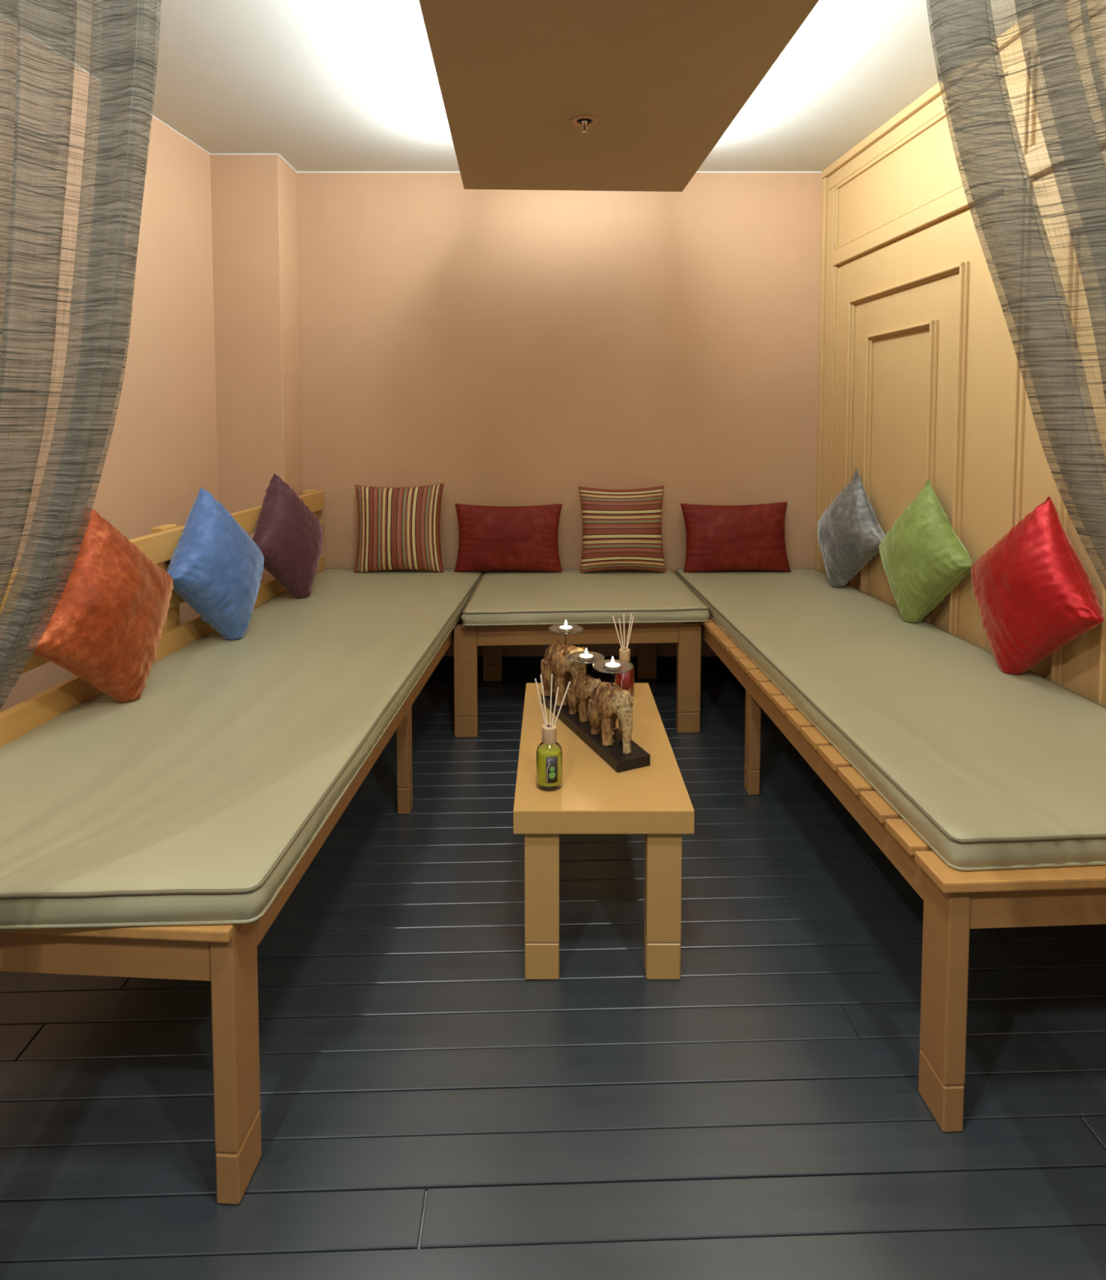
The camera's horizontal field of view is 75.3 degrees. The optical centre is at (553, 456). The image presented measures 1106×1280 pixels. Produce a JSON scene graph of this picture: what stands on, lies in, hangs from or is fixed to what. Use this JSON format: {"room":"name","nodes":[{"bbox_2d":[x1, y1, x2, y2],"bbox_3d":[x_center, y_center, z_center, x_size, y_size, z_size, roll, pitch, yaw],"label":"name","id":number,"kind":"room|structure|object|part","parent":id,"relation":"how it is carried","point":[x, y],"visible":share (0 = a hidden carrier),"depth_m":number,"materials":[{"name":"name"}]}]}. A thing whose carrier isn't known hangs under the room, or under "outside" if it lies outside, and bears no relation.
{"room":"spa relaxation room","nodes":[
{"label":"spa relaxation room","id":0,"kind":"room"},
{"bbox_2d":[0,15,218,712],"bbox_3d":[-1.775,-0.019,0.975,0.120,2.435,5.076,0,3,5],"label":"wall","id":1,"kind":"structure","parent":0,"point":[162,449],"depth_m":2.70,"materials":[{"name":"paint"}]},
{"bbox_2d":[0,13,210,154],"bbox_3d":[-1.663,-1.268,1.570,0.006,0.006,3.278,0,3,5],"label":"trim","id":2,"kind":"structure","parent":1,"relation":"attached to","point":[0,14],"depth_m":2.73,"materials":[{"name":"white paint"}]},
{"bbox_2d":[209,155,302,583],"bbox_3d":[-1.444,-0.145,3.381,0.432,2.435,0.232,0,3,0],"label":"wall pillar","id":3,"kind":"structure","parent":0,"point":[254,197],"depth_m":3.25,"materials":[{"name":"paint"}]},
{"bbox_2d":[0,0,1044,171],"bbox_3d":[0.000,-1.289,1.184,4.800,0.080,5.700,0,3,0],"label":"ceiling","id":4,"kind":"structure","parent":0,"point":[318,85],"depth_m":2.50,"materials":[{"name":"paint"}]},
{"bbox_2d":[418,0,819,191],"bbox_3d":[0.136,-1.181,2.002,0.925,0.220,2.062,0,3,-3],"label":"ceiling panel","id":5,"kind":"object","parent":4,"relation":"attached to","point":[662,82],"visible":1,"depth_m":2.06,"materials":[{"name":"paint"}]},
{"bbox_2d":[571,115,596,133],"bbox_3d":[0.102,-1.070,2.318,0.082,0.036,0.082,0,3,0],"label":"sprinkler","id":6,"kind":"object","parent":5,"relation":"attached to","point":[581,121],"visible":1,"depth_m":2.31,"materials":[{"name":"metal"}]},
{"bbox_3d":[0.000,-1.204,0.853,3.200,0.054,0.024,0,3,0],"label":"track","id":7,"kind":"object","parent":4,"relation":"attached to","visible":0},
{"bbox_2d":[0,0,161,709],"bbox_3d":[-0.872,-0.001,0.924,0.820,2.365,0.098,0,3,0],"label":"curtain","id":8,"kind":"object","parent":7,"relation":"hanging from","point":[131,63],"visible":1,"depth_m":0.91,"materials":[{"name":"grey fabric"}]},
{"bbox_2d":[926,0,1105,590],"bbox_3d":[0.863,-0.001,0.920,0.925,2.365,0.093,0,3,0],"label":"curtain","id":9,"kind":"object","parent":7,"relation":"hanging from","point":[1075,142],"visible":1,"depth_m":0.90,"materials":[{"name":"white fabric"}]},
{"bbox_2d":[536,742,562,791],"bbox_3d":[-0.009,0.714,1.669,0.061,0.106,0.061,0,3,0],"label":"bottle","id":10,"kind":"object","parent":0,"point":[548,754],"depth_m":1.64,"materials":[{"name":"green glass"}]},
{"bbox_2d":[0,671,1105,1279],"bbox_3d":[0.000,1.213,1.310,4.600,0.060,5.690,0,3,0],"label":"floor","id":11,"kind":"structure","parent":0,"point":[430,1108],"depth_m":1.37,"materials":[{"name":"wood"}]},
{"bbox_2d":[0,488,462,1204],"bbox_3d":[-0.841,0.674,2.306,0.821,0.912,2.380,0,3,3],"label":"bench","id":12,"kind":"object","parent":11,"relation":"on","point":[224,955],"visible":0.11,"depth_m":1.15,"materials":[{"name":"wood"}]},
{"bbox_3d":[-1.198,0.421,2.314,0.026,0.093,2.380,0,3,3],"label":"rail","id":13,"kind":"part","parent":12,"relation":"part of","materials":[{"name":"paint"}]},
{"bbox_3d":[-1.198,0.272,2.306,0.026,0.091,2.380,0,3,3],"label":"rail","id":14,"kind":"part","parent":12,"relation":"part of","materials":[{"name":"paint"}]},
{"bbox_3d":[-1.198,0.595,2.323,0.026,0.108,2.380,0,3,3],"label":"rail","id":15,"kind":"part","parent":12,"relation":"part of","materials":[{"name":"paint"}]},
{"bbox_3d":[-1.233,0.525,2.291,0.040,0.612,0.080,0,3,3],"label":"post","id":16,"kind":"part","parent":12,"relation":"part of","materials":[{"name":"paint"}]},
{"bbox_3d":[-0.516,0.925,1.167,0.038,0.356,0.080,0,3,3],"label":"leg","id":17,"kind":"part","parent":12,"relation":"part of","materials":[{"name":"paint"}]},
{"bbox_2d":[0,568,484,929],"bbox_3d":[-0.802,0.636,2.303,0.828,0.062,2.480,0,3,3],"label":"seat cushion","id":18,"kind":"object","parent":12,"relation":"on","point":[195,799],"visible":0.89,"depth_m":1.52,"materials":[{"name":"beige fabric"}]},
{"bbox_2d":[26,505,173,702],"bbox_3d":[-1.135,0.374,1.834,0.181,0.510,0.550,0,3,0],"label":"throw pillow","id":19,"kind":"object","parent":18,"relation":"on","point":[104,628],"visible":0.91,"depth_m":1.75,"materials":[{"name":"orange fabric"}]},
{"bbox_2d":[167,486,263,639],"bbox_3d":[-1.102,0.352,2.389,0.193,0.498,0.548,0,3,0],"label":"throw pillow","id":20,"kind":"object","parent":18,"relation":"on","point":[215,566],"visible":0.97,"depth_m":2.30,"materials":[{"name":"blue fabric"}]},
{"bbox_2d":[252,473,323,598],"bbox_3d":[-1.069,0.320,2.921,0.193,0.506,0.545,0,3,0],"label":"throw pillow","id":21,"kind":"object","parent":18,"relation":"on","point":[289,535],"visible":0.91,"depth_m":2.84,"materials":[{"name":"fabric"}]},
{"bbox_2d":[354,483,444,572],"bbox_3d":[-0.735,0.337,3.421,0.436,0.418,0.168,0,3,0],"label":"throw pillow","id":22,"kind":"object","parent":18,"relation":"on","point":[399,527],"visible":1,"depth_m":3.37,"materials":[{"name":"multicoloured fabric"}]},
{"bbox_3d":[-1.166,0.464,3.448,0.040,0.612,0.080,0,3,3],"label":"post","id":23,"kind":"part","parent":12,"relation":"part of","materials":[{"name":"paint"}]},
{"bbox_3d":[-0.473,0.876,2.280,0.038,0.340,0.050,0,3,3],"label":"leg","id":24,"kind":"part","parent":12,"relation":"part of","materials":[{"name":"paint"}]},
{"bbox_2d":[453,622,701,737],"bbox_3d":[0.085,0.855,3.150,0.976,0.462,0.659,0,3,-3],"label":"bench","id":25,"kind":"object","parent":11,"relation":"on","point":[686,635],"visible":0.44,"depth_m":2.83,"materials":[{"name":"paint"}]},
{"bbox_3d":[-0.343,0.840,2.822,0.090,0.360,0.038,0,3,-3],"label":"leg","id":26,"kind":"part","parent":25,"relation":"part of","materials":[{"name":"paint"}]},
{"bbox_3d":[-0.289,0.809,3.424,0.090,0.360,0.038,0,3,-3],"label":"leg","id":27,"kind":"part","parent":25,"relation":"part of","materials":[{"name":"paint"}]},
{"bbox_2d":[461,568,709,626],"bbox_3d":[0.129,0.595,3.125,0.966,0.060,0.797,0,3,0],"label":"seat cushion","id":28,"kind":"object","parent":25,"relation":"on","point":[500,597],"visible":0.91,"depth_m":2.91,"materials":[{"name":"beige fabric"}]},
{"bbox_2d":[453,503,562,572],"bbox_3d":[-0.213,0.386,3.427,0.518,0.321,0.153,0,3,0],"label":"lumbar pillow","id":29,"kind":"object","parent":28,"relation":"on","point":[491,538],"visible":1,"depth_m":3.37,"materials":[{"name":"fabric"}]},
{"bbox_2d":[578,485,666,572],"bbox_3d":[0.330,0.343,3.422,0.415,0.406,0.161,0,3,0],"label":"throw pillow","id":30,"kind":"object","parent":28,"relation":"on","point":[622,529],"visible":1,"depth_m":3.37,"materials":[{"name":"multicoloured fabric"}]},
{"bbox_3d":[0.454,0.807,3.459,0.090,0.360,0.038,0,3,-3],"label":"leg","id":31,"kind":"part","parent":25,"relation":"part of","materials":[{"name":"paint"}]},
{"bbox_3d":[0.542,0.838,2.864,0.090,0.360,0.038,0,3,-3],"label":"leg","id":32,"kind":"part","parent":25,"relation":"part of","materials":[{"name":"paint"}]},
{"bbox_2d":[513,683,694,979],"bbox_3d":[0.111,0.951,1.954,0.396,0.397,0.761,0,3,0],"label":"coffee table","id":33,"kind":"object","parent":11,"relation":"on","point":[653,801],"visible":0.83,"depth_m":1.59,"materials":[{"name":"paint"}]},
{"bbox_3d":[-0.025,0.952,1.609,0.077,0.258,0.045,0,3,0],"label":"leg","id":34,"kind":"part","parent":33,"relation":"part of","materials":[{"name":"paint"}]},
{"bbox_2d":[534,674,570,791],"bbox_3d":[-0.005,0.634,1.662,0.070,0.266,0.061,2,4,37],"label":"reed diffuser","id":35,"kind":"object","parent":33,"relation":"on","point":[548,752],"visible":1,"depth_m":1.65,"materials":[{"name":"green glass"}]},
{"bbox_2d":[540,623,650,773],"bbox_3d":[0.102,0.630,1.965,0.119,0.242,0.488,-1,3,-24],"label":"candle holder","id":36,"kind":"object","parent":33,"relation":"on","point":[591,708],"visible":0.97,"depth_m":1.88,"materials":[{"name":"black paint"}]},
{"bbox_2d":[559,620,572,632],"bbox_3d":[0.038,0.493,2.096,0.038,0.032,0.038,0,3,0],"label":"tealight","id":37,"kind":"object","parent":36,"relation":"on","point":[564,628],"visible":1,"depth_m":2.09,"materials":[{"name":"white wax"}]},
{"bbox_3d":[0.038,0.507,2.096,0.101,0.011,0.101,-1,3,-24],"label":"plate","id":38,"kind":"part","parent":36,"relation":"part of","materials":[{"name":"clear glass"}]},
{"bbox_2d":[579,648,593,662],"bbox_3d":[0.092,0.543,1.977,0.038,0.032,0.038,0,3,0],"label":"tealight","id":39,"kind":"object","parent":36,"relation":"on","point":[585,657],"visible":1,"depth_m":1.97,"materials":[{"name":"white wax"}]},
{"bbox_3d":[0.092,0.557,1.977,0.101,0.011,0.101,-1,3,-24],"label":"plate","id":40,"kind":"part","parent":36,"relation":"part of","materials":[{"name":"clear glass"}]},
{"bbox_2d":[604,656,620,671],"bbox_3d":[0.153,0.527,1.837,0.038,0.032,0.038,0,3,0],"label":"tealight","id":41,"kind":"object","parent":36,"relation":"on","point":[610,666],"visible":1,"depth_m":1.83,"materials":[{"name":"white wax"}]},
{"bbox_3d":[0.153,0.541,1.838,0.103,0.011,0.103,-1,3,-24],"label":"plate","id":42,"kind":"part","parent":36,"relation":"part of","materials":[{"name":"clear glass"}]},
{"bbox_2d":[612,613,634,696],"bbox_3d":[0.222,0.611,2.220,0.061,0.254,0.061,-3,4,-45],"label":"reed diffuser","id":43,"kind":"object","parent":33,"relation":"on","point":[625,681],"visible":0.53,"depth_m":2.21,"materials":[{"name":"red glass"}]},
{"bbox_3d":[0.246,0.952,1.609,0.077,0.258,0.045,0,3,0],"label":"leg","id":44,"kind":"part","parent":33,"relation":"part of","materials":[{"name":"paint"}]},
{"bbox_2d":[700,616,1105,1132],"bbox_3d":[0.972,0.897,2.361,0.723,0.462,2.232,0,3,-3],"label":"bench","id":45,"kind":"object","parent":11,"relation":"on","point":[956,902],"visible":0.44,"depth_m":1.27,"materials":[{"name":"paint"}]},
{"bbox_3d":[0.669,0.870,2.396,0.038,0.340,0.050,0,3,-3],"label":"leg","id":46,"kind":"part","parent":45,"relation":"part of","materials":[{"name":"paint"}]},
{"bbox_2d":[675,568,1105,871],"bbox_3d":[0.995,0.631,2.402,0.760,0.062,2.282,0,3,-4],"label":"seat cushion","id":47,"kind":"object","parent":45,"relation":"on","point":[992,768],"visible":0.88,"depth_m":1.76,"materials":[{"name":"beige fabric"}]},
{"bbox_2d":[680,501,791,572],"bbox_3d":[0.872,0.381,3.427,0.522,0.330,0.163,0,3,0],"label":"lumbar pillow","id":48,"kind":"object","parent":47,"relation":"on","point":[749,537],"visible":1,"depth_m":3.37,"materials":[{"name":"fabric"}]},
{"bbox_2d":[817,468,885,587],"bbox_3d":[1.253,0.307,3.107,0.125,0.511,0.561,0,3,-4],"label":"throw pillow","id":49,"kind":"object","parent":47,"relation":"on","point":[850,533],"visible":0.95,"depth_m":3.02,"materials":[{"name":"grey fabric"}]},
{"bbox_2d":[879,479,973,622],"bbox_3d":[1.296,0.335,2.577,0.121,0.510,0.554,0,3,-5],"label":"throw pillow","id":50,"kind":"object","parent":47,"relation":"on","point":[924,559],"visible":0.99,"depth_m":2.49,"materials":[{"name":"green fabric"}]},
{"bbox_2d":[970,496,1104,675],"bbox_3d":[1.329,0.365,2.038,0.139,0.508,0.551,0,3,-4],"label":"throw pillow","id":51,"kind":"object","parent":47,"relation":"on","point":[1033,593],"visible":1,"depth_m":1.96,"materials":[{"name":"red fabric"}]},
{"bbox_3d":[0.700,0.919,1.283,0.038,0.356,0.080,0,3,-3],"label":"leg","id":52,"kind":"part","parent":45,"relation":"part of","materials":[{"name":"paint"}]},
{"bbox_2d":[296,173,822,656],"bbox_3d":[0.050,-0.153,3.547,3.700,2.435,0.100,0,3,0],"label":"wall","id":53,"kind":"structure","parent":0,"point":[495,347],"depth_m":3.48,"materials":[{"name":"paint"}]},
{"bbox_2d":[209,153,822,173],"bbox_3d":[-0.120,-1.357,3.317,2.832,0.007,0.234,0,3,0],"label":"trim","id":54,"kind":"structure","parent":53,"relation":"attached to","point":[295,170],"depth_m":3.43,"materials":[{"name":"white paint"}]},
{"bbox_2d":[433,656,730,671],"bbox_3d":[0.040,1.028,3.551,2.520,0.075,0.014,0,3,0],"label":"baseboard","id":55,"kind":"structure","parent":53,"relation":"attached to","point":[509,664],"depth_m":3.54,"materials":[{"name":"black paint"}]},
{"bbox_2d":[559,625,572,632],"bbox_3d":[0.038,0.503,2.096,0.038,0.010,0.038,0,3,0],"label":"cup","id":56,"kind":"object","parent":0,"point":[564,628],"depth_m":2.09,"materials":[{"name":"silver metal"}]},
{"bbox_2d":[579,653,593,662],"bbox_3d":[0.092,0.554,1.977,0.038,0.010,0.038,0,3,0],"label":"cup","id":57,"kind":"object","parent":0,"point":[585,657],"depth_m":1.97,"materials":[{"name":"silver metal"}]},
{"bbox_2d":[604,662,620,671],"bbox_3d":[0.153,0.538,1.838,0.038,0.010,0.038,0,3,0],"label":"cup","id":58,"kind":"object","parent":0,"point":[610,666],"depth_m":1.83,"materials":[{"name":"silver metal"}]},
{"bbox_2d":[614,661,634,696],"bbox_3d":[0.222,0.684,2.224,0.061,0.106,0.061,0,3,0],"label":"bottle","id":59,"kind":"object","parent":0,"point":[625,681],"depth_m":2.20,"materials":[{"name":"red glass"}]},
{"bbox_2d":[814,0,1105,706],"bbox_3d":[1.544,-0.023,1.062,0.138,2.435,4.900,0,3,-4],"label":"wall","id":60,"kind":"structure","parent":0,"point":[921,380],"depth_m":2.51,"materials":[{"name":"paint"}]},
{"bbox_3d":[1.325,0.092,3.220,0.026,1.580,0.024,0,3,-4],"label":"moulding","id":61,"kind":"part","parent":60,"relation":"part of","materials":[{"name":"paint"}]},
{"bbox_3d":[1.337,0.101,3.061,0.026,1.238,0.024,0,3,-4],"label":"moulding","id":62,"kind":"part","parent":60,"relation":"part of","materials":[{"name":"paint"}]},
{"bbox_3d":[1.354,-0.494,2.807,0.026,0.024,0.456,0,3,-4],"label":"moulding","id":63,"kind":"part","parent":60,"relation":"part of","materials":[{"name":"paint"}]},
{"bbox_3d":[1.354,-0.665,2.798,0.026,0.024,0.776,0,3,-4],"label":"moulding","id":64,"kind":"part","parent":60,"relation":"part of","materials":[{"name":"paint"}]},
{"bbox_3d":[1.373,0.116,2.833,0.010,1.932,1.125,0,3,-4],"label":"door panel","id":65,"kind":"part","parent":60,"relation":"part of","materials":[{"name":"paint"}]},
{"bbox_3d":[1.374,-1.083,2.770,0.008,0.263,1.125,0,3,-4],"label":"panel","id":66,"kind":"part","parent":60,"relation":"part of","materials":[{"name":"paint"}]},
{"bbox_3d":[1.372,0.124,2.617,0.026,1.238,0.024,0,3,-4],"label":"moulding","id":67,"kind":"part","parent":60,"relation":"part of","materials":[{"name":"paint"}]},
{"bbox_3d":[1.384,0.132,2.457,0.026,1.580,0.024,0,3,-4],"label":"moulding","id":68,"kind":"part","parent":60,"relation":"part of","materials":[{"name":"paint"}]},
{"bbox_3d":[1.506,-1.169,0.983,0.022,0.063,4.868,0,3,-4],"label":"rail","id":69,"kind":"part","parent":60,"relation":"part of","materials":[{"name":"paint"}]},
{"bbox_3d":[1.507,-0.802,0.965,0.026,0.070,4.795,0,3,-4],"label":"rail","id":70,"kind":"part","parent":60,"relation":"part of","materials":[{"name":"paint"}]},
{"bbox_3d":[1.468,0.180,1.613,0.010,1.932,1.125,0,3,-4],"label":"door panel","id":71,"kind":"part","parent":60,"relation":"part of","materials":[{"name":"paint"}]},
{"bbox_3d":[1.420,0.155,2.000,0.026,1.580,0.024,0,3,-4],"label":"moulding","id":72,"kind":"part","parent":60,"relation":"part of","materials":[{"name":"paint"}]},
{"bbox_3d":[1.469,-1.019,1.550,0.008,0.263,1.125,0,3,-4],"label":"panel","id":73,"kind":"part","parent":60,"relation":"part of","materials":[{"name":"paint"}]},
{"bbox_3d":[1.450,-0.601,1.578,0.026,0.024,0.776,0,3,-4],"label":"moulding","id":74,"kind":"part","parent":60,"relation":"part of","materials":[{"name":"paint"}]},
{"bbox_3d":[1.432,0.165,1.841,0.026,1.238,0.024,0,3,-4],"label":"moulding","id":75,"kind":"part","parent":60,"relation":"part of","materials":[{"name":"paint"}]}
]}

